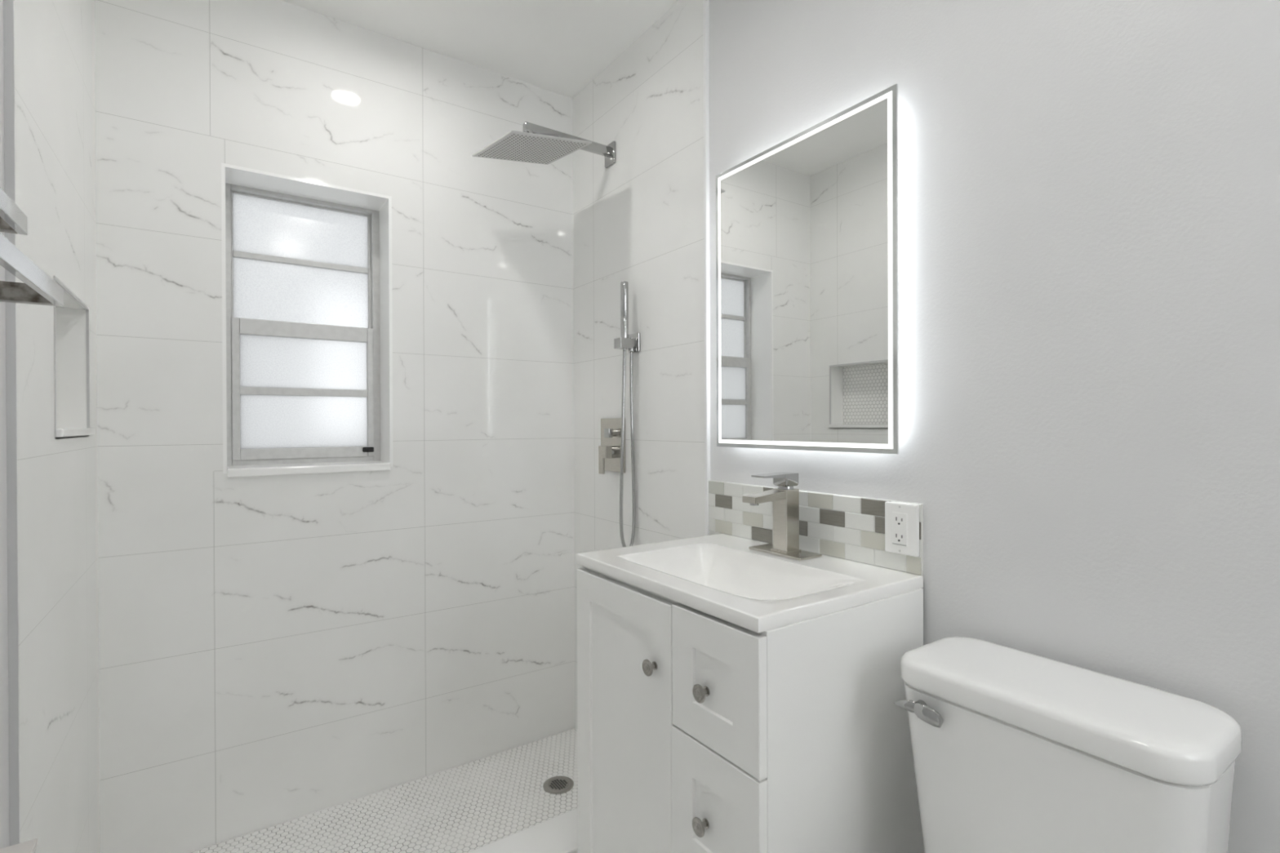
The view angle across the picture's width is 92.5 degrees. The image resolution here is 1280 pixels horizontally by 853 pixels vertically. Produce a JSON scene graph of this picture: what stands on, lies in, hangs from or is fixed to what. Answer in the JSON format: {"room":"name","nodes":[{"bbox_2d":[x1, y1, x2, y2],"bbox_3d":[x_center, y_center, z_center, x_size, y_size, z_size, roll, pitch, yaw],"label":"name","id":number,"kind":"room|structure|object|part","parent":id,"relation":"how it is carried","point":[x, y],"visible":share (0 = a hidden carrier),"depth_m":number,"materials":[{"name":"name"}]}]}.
{"room":"bathroom","nodes":[
{"label":"bathroom","id":0,"kind":"room"},
{"bbox_2d":[0,0,8,848],"bbox_3d":[-0.635,0.007,0.290,0.150,2.906,3.298,0,0,-35],"label":"wall","id":1,"kind":"structure","parent":0,"point":[4,740],"depth_m":0.98,"materials":[{"name":"white paint"}]},
{"bbox_2d":[3,0,20,846],"bbox_3d":[-1.032,-0.044,1.005,0.014,2.606,0.004,0,0,-35],"label":"trim","id":2,"kind":"structure","parent":1,"relation":"attached to","point":[8,5],"depth_m":1.00,"materials":[{"name":"silver metal"}]},
{"bbox_2d":[0,187,27,235],"bbox_3d":[-0.686,-0.270,0.559,0.074,0.044,0.624,0,0,-35],"label":"towel bar","id":3,"kind":"object","parent":1,"relation":"attached to","point":[13,220],"visible":1,"depth_m":0.78,"materials":[{"name":"silver metal"}]},
{"bbox_3d":[-0.855,-0.270,0.795,0.065,0.025,0.020,0,0,-35],"label":"arm","id":4,"kind":"part","parent":3,"relation":"part of","materials":[{"name":"silver metal"}]},
{"bbox_2d":[0,838,38,852],"bbox_3d":[-0.722,0.552,0.632,0.089,0.034,0.340,0,0,-35],"label":"shower curb","id":5,"kind":"object","parent":1,"relation":"attached to","point":[28,846],"visible":1,"depth_m":0.78,"materials":[{"name":"white stone"}]},
{"bbox_2d":[0,232,63,306],"bbox_3d":[-0.671,-0.177,0.570,0.110,0.044,0.624,0,0,-35],"label":"towel bar","id":6,"kind":"object","parent":1,"relation":"attached to","point":[37,288],"visible":1,"depth_m":0.76,"materials":[{"name":"silver metal"}]},
{"bbox_3d":[-0.840,-0.178,0.806,0.101,0.024,0.020,0,0,-35],"label":"arm","id":7,"kind":"part","parent":6,"relation":"part of","materials":[{"name":"silver metal"}]},
{"bbox_2d":[53,275,89,437],"bbox_3d":[-1.312,-0.142,1.418,0.006,0.329,0.412,0,0,-35],"label":"trim","id":8,"kind":"structure","parent":1,"relation":"attached to","point":[57,281],"depth_m":1.55,"materials":[{"name":"silver metal"}]},
{"bbox_2d":[56,427,95,437],"bbox_3d":[-1.347,0.013,1.396,0.112,0.018,0.404,0,0,-35],"label":"trim","id":9,"kind":"structure","parent":1,"relation":"attached to","point":[60,433],"depth_m":1.37,"materials":[{"name":"white stone"}]},
{"bbox_2d":[13,0,100,852],"bbox_3d":[-1.263,-0.035,1.351,0.001,2.626,0.829,0,0,-35],"label":"tiled wall","id":10,"kind":"structure","parent":0,"point":[54,40],"depth_m":1.25,"materials":[{"name":"tile"}]},
{"bbox_2d":[55,290,87,439],"bbox_3d":[-1.356,-0.139,1.387,0.110,0.331,0.408,0,0,-35],"label":"wall niche","id":11,"kind":"object","parent":10,"relation":"in","point":[70,318],"depth_m":1.56,"materials":[{"name":"tile"}]},
{"bbox_2d":[93,0,575,852],"bbox_3d":[-0.886,-0.039,2.115,1.512,2.626,0.001,0,0,-35],"label":"wall","id":12,"kind":"structure","parent":0,"point":[277,649],"depth_m":2.00,"materials":[{"name":"tile"}]},
{"bbox_2d":[187,728,577,852],"bbox_3d":[-0.670,1.284,1.813,1.488,0.061,0.744,0,0,-35],"label":"floor","id":13,"kind":"structure","parent":0,"point":[468,806],"depth_m":1.99,"materials":[{"name":"grey tile"}]},
{"bbox_2d":[542,775,573,794],"bbox_3d":[-0.284,1.249,2.139,0.106,0.005,0.106,0,0,-35],"label":"shower drain","id":14,"kind":"object","parent":13,"relation":"on","point":[559,784],"visible":1,"depth_m":2.13,"materials":[{"name":"silver metal"}]},
{"bbox_2d":[281,0,679,98],"bbox_3d":[-0.013,-1.400,0.837,1.808,0.100,3.494,0,0,-35],"label":"ceiling","id":15,"kind":"structure","parent":0,"point":[559,46],"depth_m":2.08,"materials":[{"name":"white paint"}]},
{"bbox_2d":[572,0,704,729],"bbox_3d":[-0.038,-0.042,2.196,0.001,2.626,0.829,0,0,-35],"label":"tiled wall","id":16,"kind":"structure","parent":0,"point":[638,220],"depth_m":2.11,"materials":[{"name":"stone"}]},
{"bbox_2d":[471,121,615,168],"bbox_3d":[-0.302,-0.980,2.144,0.484,0.142,0.313,0,0,-35],"label":"shower","id":17,"kind":"object","parent":16,"relation":"attached to","point":[536,144],"visible":1,"depth_m":2.10,"materials":[{"name":"silver metal"}]},
{"bbox_3d":[-0.371,-0.948,2.096,0.297,0.079,0.303,0,0,-38],"label":"head plate","id":18,"kind":"part","parent":17,"relation":"part of","materials":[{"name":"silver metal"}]},
{"bbox_3d":[-0.254,-1.020,2.187,0.344,0.032,0.025,0,0,-35],"label":"arm","id":19,"kind":"part","parent":17,"relation":"part of","materials":[{"name":"silver metal"}]},
{"bbox_2d":[598,417,625,474],"bbox_3d":[-0.126,0.071,2.267,0.066,0.203,0.165,0,0,-35],"label":"shower valve","id":20,"kind":"object","parent":16,"relation":"attached to","point":[609,451],"visible":0.97,"depth_m":2.25,"materials":[{"name":"silver metal"}]},
{"bbox_3d":[-0.127,0.122,2.234,0.028,0.102,0.050,0,0,-35],"label":"lever","id":21,"kind":"part","parent":20,"relation":"part of","materials":[{"name":"silver metal"}]},
{"bbox_3d":[-0.106,0.024,2.253,0.040,0.033,0.034,0,0,-35],"label":"diverter knob","id":22,"kind":"part","parent":20,"relation":"part of","materials":[{"name":"silver metal"}]},
{"bbox_3d":[-0.102,0.094,2.253,0.034,0.046,0.046,0,0,-35],"label":"handle","id":23,"kind":"part","parent":20,"relation":"part of","materials":[{"name":"silver metal"}]},
{"bbox_2d":[613,332,639,353],"bbox_3d":[-0.048,-0.294,2.141,0.076,0.066,0.066,0,0,-35],"label":"holder","id":24,"kind":"object","parent":16,"relation":"attached to","point":[632,343],"visible":0.94,"depth_m":2.13,"materials":[{"name":"silver metal"}]},
{"bbox_2d":[619,281,635,546],"bbox_3d":[-0.046,-0.030,2.145,0.063,0.949,0.028,0,0,-44],"label":"shower","id":25,"kind":"object","parent":16,"relation":"attached to","point":[624,285],"visible":0.94,"depth_m":2.13,"materials":[{"name":"silver metal"}]},
{"bbox_2d":[708,0,1279,852],"bbox_3d":[0.730,-0.002,1.231,0.150,2.906,3.298,0,0,-35],"label":"wall","id":26,"kind":"structure","parent":0,"point":[1089,190],"depth_m":1.06,"materials":[{"name":"white paint"}]},
{"bbox_2d":[466,807,577,852],"bbox_3d":[-0.453,1.205,1.498,1.486,0.200,0.150,0,0,-35],"label":"shower curb","id":27,"kind":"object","parent":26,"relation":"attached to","point":[559,833],"depth_m":1.64,"materials":[{"name":"white stone"}]},
{"bbox_2d":[702,0,710,535],"bbox_3d":[0.204,-0.052,1.852,0.016,2.606,0.013,0,0,-35],"label":"trim","id":28,"kind":"structure","parent":26,"relation":"attached to","point":[705,2],"depth_m":1.84,"materials":[{"name":"white metal"}]},
{"bbox_2d":[715,84,898,453],"bbox_3d":[0.396,-0.333,1.542,0.036,0.782,0.575,0,0,-34],"label":"mirror","id":29,"kind":"object","parent":26,"relation":"attached to","point":[807,295],"visible":1,"depth_m":1.48,"materials":[{"name":"white mirror"}]},
{"bbox_2d":[708,480,923,576],"bbox_3d":[0.402,0.244,1.570,0.008,0.164,0.678,0,0,-35],"label":"backsplash","id":30,"kind":"structure","parent":26,"relation":"attached to","point":[847,527],"depth_m":1.49,"materials":[{"name":"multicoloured tile"}]},
{"bbox_2d":[884,501,919,556],"bbox_3d":[0.562,0.220,1.319,0.014,0.110,0.076,0,0,-35],"label":"wall outlet","id":31,"kind":"object","parent":30,"relation":"attached to","point":[901,519],"visible":1,"depth_m":1.31,"materials":[{"name":"white plastic"}]},
{"bbox_2d":[892,511,907,546],"bbox_3d":[0.558,0.220,1.317,0.004,0.070,0.035,0,0,-35],"label":"receptacle","id":32,"kind":"object","parent":31,"relation":"attached to","point":[900,519],"depth_m":1.31,"materials":[{"name":"white plastic"}]},
{"bbox_3d":[0.289,1.305,0.422,1.508,0.200,2.465,0,0,-35],"label":"floor","id":33,"kind":"structure","parent":0,"visible":0},
{"bbox_2d":[577,565,924,852],"bbox_3d":[0.209,0.771,1.397,0.505,0.862,0.624,0,0,-35],"label":"vanity cabinet","id":34,"kind":"object","parent":33,"relation":"on","point":[699,731],"visible":0.97,"depth_m":1.17,"materials":[{"name":"white paint"}]},
{"bbox_3d":[-0.040,0.728,1.371,0.018,0.750,0.384,0,0,-35],"label":"door","id":35,"kind":"part","parent":34,"relation":"part of","materials":[{"name":"white paint"}]},
{"bbox_3d":[0.021,0.488,1.244,0.024,0.033,0.033,0,0,-35],"label":"knob","id":36,"kind":"part","parent":34,"relation":"part of","materials":[{"name":"silver metal"}]},
{"bbox_3d":[0.112,0.731,1.123,0.024,0.033,0.033,0,0,-35],"label":"knob","id":37,"kind":"part","parent":34,"relation":"part of","materials":[{"name":"silver metal"}]},
{"bbox_3d":[0.113,0.486,1.119,0.024,0.033,0.033,0,0,-35],"label":"knob","id":38,"kind":"part","parent":34,"relation":"part of","materials":[{"name":"silver metal"}]},
{"bbox_3d":[0.137,0.719,1.114,0.018,0.260,0.238,0,0,-35],"label":"drawer","id":39,"kind":"part","parent":34,"relation":"part of","materials":[{"name":"white paint"}]},
{"bbox_3d":[0.137,0.467,1.112,0.018,0.235,0.236,0,0,-35],"label":"drawer","id":40,"kind":"part","parent":34,"relation":"part of","materials":[{"name":"white paint"}]},
{"bbox_2d":[575,533,923,632],"bbox_3d":[0.217,0.371,1.405,0.484,0.114,0.624,0,0,-35],"label":"sink","id":41,"kind":"object","parent":34,"relation":"in","point":[718,575],"visible":0.94,"depth_m":1.37,"materials":[{"name":"white ceramic"}]},
{"bbox_2d":[742,471,822,560],"bbox_3d":[0.321,0.214,1.496,0.166,0.198,0.170,0,0,-35],"label":"faucet","id":42,"kind":"object","parent":41,"relation":"on","point":[785,498],"visible":1,"depth_m":1.50,"materials":[{"name":"silver metal"}]},
{"bbox_3d":[0.300,0.168,1.474,0.106,0.025,0.044,0,0,-35],"label":"spout","id":43,"kind":"part","parent":42,"relation":"part of","materials":[{"name":"silver metal"}]},
{"bbox_3d":[0.330,0.135,1.495,0.120,0.040,0.045,0,0,-35],"label":"lever handle","id":44,"kind":"part","parent":42,"relation":"part of","materials":[{"name":"silver metal"}]},
{"bbox_3d":[0.358,0.308,1.522,0.078,0.010,0.170,0,0,-35],"label":"plate","id":45,"kind":"part","parent":42,"relation":"part of","materials":[{"name":"silver metal"}]},
{"bbox_2d":[893,636,1241,852],"bbox_3d":[0.444,0.803,0.834,0.724,0.800,0.424,0,0,-35],"label":"toilet","id":46,"kind":"object","parent":33,"relation":"on","point":[1014,750],"visible":1,"depth_m":0.90,"materials":[{"name":"white ceramic"}]},
{"bbox_3d":[0.471,0.476,1.033,0.028,0.030,0.082,0,0,-35],"label":"flush lever","id":47,"kind":"part","parent":46,"relation":"part of","materials":[{"name":"silver metal"}]},
{"bbox_3d":[0.650,0.425,0.975,0.221,0.045,0.424,0,0,-35],"label":"tank lid","id":48,"kind":"part","parent":46,"relation":"part of","materials":[{"name":"white ceramic"}]},
{"bbox_3d":[-0.944,0.001,2.199,1.888,2.906,0.196,0,0,-35],"label":"wall","id":49,"kind":"structure","parent":0,"visible":0},
{"bbox_2d":[221,163,393,477],"bbox_3d":[-1.116,-0.322,2.071,0.489,0.951,0.212,0,0,-35],"label":"window","id":50,"kind":"structure","parent":49,"relation":"in","point":[307,310],"depth_m":2.11,"materials":[{"name":"white glass"}]},
{"bbox_3d":[-1.172,-0.675,2.139,0.415,0.192,0.004,0,0,-35],"label":"pane","id":51,"kind":"part","parent":50,"relation":"part of","materials":[{"name":"white glass"}]},
{"bbox_3d":[-1.171,-0.452,2.140,0.415,0.215,0.004,0,0,-35],"label":"pane","id":52,"kind":"part","parent":50,"relation":"part of","materials":[{"name":"white glass"}]},
{"bbox_3d":[-1.170,-0.548,2.140,0.430,0.456,0.016,0,0,-35],"label":"sash","id":53,"kind":"part","parent":50,"relation":"part of","materials":[{"name":"glass"}]},
{"bbox_3d":[-1.154,-0.123,2.121,0.430,0.465,0.026,0,0,-35],"label":"sash","id":54,"kind":"part","parent":50,"relation":"part of","materials":[{"name":"glass"}]},
{"bbox_3d":[-1.152,-0.016,2.121,0.388,0.180,0.004,0,0,-35],"label":"pane","id":55,"kind":"part","parent":50,"relation":"part of","materials":[{"name":"white glass"}]},
{"bbox_3d":[-1.153,-0.218,2.121,0.388,0.174,0.004,0,0,-35],"label":"pane","id":56,"kind":"part","parent":50,"relation":"part of","materials":[{"name":"white glass"}]},
{"bbox_3d":[-1.113,0.140,2.073,0.470,0.026,0.212,0,0,-35],"label":"sill","id":57,"kind":"part","parent":50,"relation":"part of","materials":[{"name":"white stone"}]}
]}

